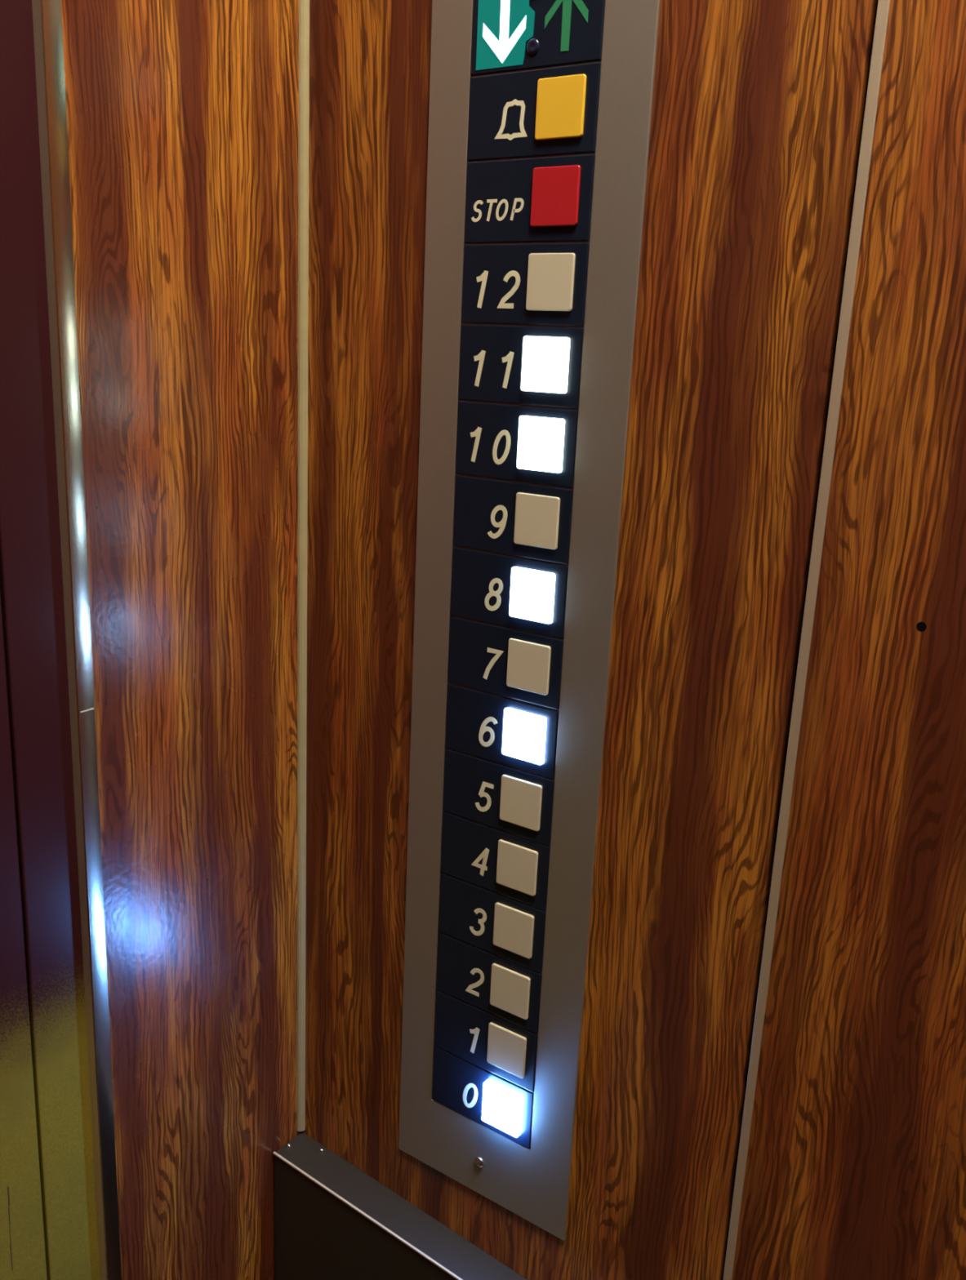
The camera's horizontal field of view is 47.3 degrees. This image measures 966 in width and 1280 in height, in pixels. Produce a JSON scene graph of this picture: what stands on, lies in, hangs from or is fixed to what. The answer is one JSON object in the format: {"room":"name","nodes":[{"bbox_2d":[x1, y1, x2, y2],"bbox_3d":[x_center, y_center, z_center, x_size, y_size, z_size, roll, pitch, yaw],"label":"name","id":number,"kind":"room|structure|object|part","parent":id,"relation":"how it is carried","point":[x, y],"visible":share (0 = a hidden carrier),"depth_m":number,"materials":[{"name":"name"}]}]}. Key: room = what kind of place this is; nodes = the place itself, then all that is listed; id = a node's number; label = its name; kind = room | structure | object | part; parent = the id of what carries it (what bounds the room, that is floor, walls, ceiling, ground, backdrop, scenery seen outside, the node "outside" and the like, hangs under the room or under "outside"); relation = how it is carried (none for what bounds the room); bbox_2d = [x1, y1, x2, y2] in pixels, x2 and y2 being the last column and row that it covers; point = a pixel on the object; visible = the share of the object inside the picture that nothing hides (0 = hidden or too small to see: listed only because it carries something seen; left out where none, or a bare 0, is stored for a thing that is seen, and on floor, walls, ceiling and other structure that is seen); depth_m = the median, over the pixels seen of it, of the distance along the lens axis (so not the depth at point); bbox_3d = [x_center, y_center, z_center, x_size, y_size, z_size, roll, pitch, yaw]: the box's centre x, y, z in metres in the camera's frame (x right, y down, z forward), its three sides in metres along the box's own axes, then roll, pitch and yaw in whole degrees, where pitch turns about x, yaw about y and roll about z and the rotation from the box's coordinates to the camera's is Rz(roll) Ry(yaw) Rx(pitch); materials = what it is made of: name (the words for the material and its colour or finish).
{"room":"elevator interior","nodes":[
{"label":"elevator interior","id":0,"kind":"room"},
{"bbox_2d":[61,0,300,1279],"bbox_3d":[-0.469,0.193,0.169,0.020,2.140,1.270,12,18,33],"label":"wall","id":1,"kind":"structure","parent":0,"point":[182,115],"depth_m":0.56,"materials":[{"name":"laminate"}]},
{"bbox_2d":[0,0,99,1279],"bbox_3d":[-0.443,0.215,0.227,0.025,2.050,0.823,12,18,33],"label":"door","id":2,"kind":"structure","parent":1,"relation":"in","point":[48,1221],"depth_m":0.51,"materials":[{"name":"purple metal"}]},
{"bbox_3d":[-0.453,0.218,0.213,0.025,2.050,0.789,12,18,33],"label":"panel","id":3,"kind":"part","parent":2,"relation":"part of","materials":[{"name":"metal"}]},
{"bbox_2d":[31,0,121,1279],"bbox_3d":[-0.195,0.166,0.554,0.008,2.020,0.009,12,18,33],"label":"trim","id":4,"kind":"structure","parent":1,"relation":"attached to","point":[46,14],"depth_m":0.50,"materials":[{"name":"metal"}]},
{"bbox_2d":[80,707,93,712],"bbox_3d":[-0.186,0.033,0.518,0.002,0.001,0.007,12,18,33],"label":"trim","id":5,"kind":"structure","parent":1,"relation":"attached to","point":[92,708],"depth_m":0.52,"materials":[{"name":"metal"}]},
{"bbox_2d":[300,0,965,1279],"bbox_3d":[0.363,0.182,0.357,1.190,2.140,0.030,12,18,33],"label":"wall","id":6,"kind":"structure","parent":0,"point":[855,1168],"depth_m":0.49,"materials":[{"name":"laminate"}]},
{"bbox_2d":[296,0,309,1131],"bbox_3d":[-0.089,-0.317,0.546,0.004,1.312,0.004,12,18,33],"label":"trim","id":7,"kind":"structure","parent":6,"relation":"attached to","point":[304,5],"depth_m":0.61,"materials":[{"name":"silver metal"}]},
{"bbox_2d":[272,1132,527,1279],"bbox_3d":[0.268,0.510,0.466,0.971,0.213,0.026,12,18,33],"label":"rail","id":8,"kind":"object","parent":6,"relation":"attached to","point":[333,1220],"visible":1,"depth_m":0.67,"materials":[{"name":"metal"}]},
{"bbox_2d":[398,0,660,1240],"bbox_3d":[0.011,-0.022,0.541,0.116,0.701,0.006,12,18,33],"label":"control panel","id":9,"kind":"object","parent":6,"relation":"attached to","point":[540,111],"visible":1,"depth_m":0.54,"materials":[{"name":"metal"}]},
{"bbox_2d":[721,0,890,1279],"bbox_3d":[0.130,0.134,0.497,0.004,2.140,0.005,12,18,33],"label":"trim","id":10,"kind":"structure","parent":6,"relation":"attached to","point":[883,6],"depth_m":0.46,"materials":[{"name":"silver metal"}]},
{"bbox_2d":[916,622,926,631],"bbox_3d":[0.172,-0.005,0.433,0.004,0.004,0.001,12,18,33],"label":"screw hole","id":11,"kind":"object","parent":6,"relation":"attached to","point":[921,626],"visible":1,"depth_m":0.43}
]}

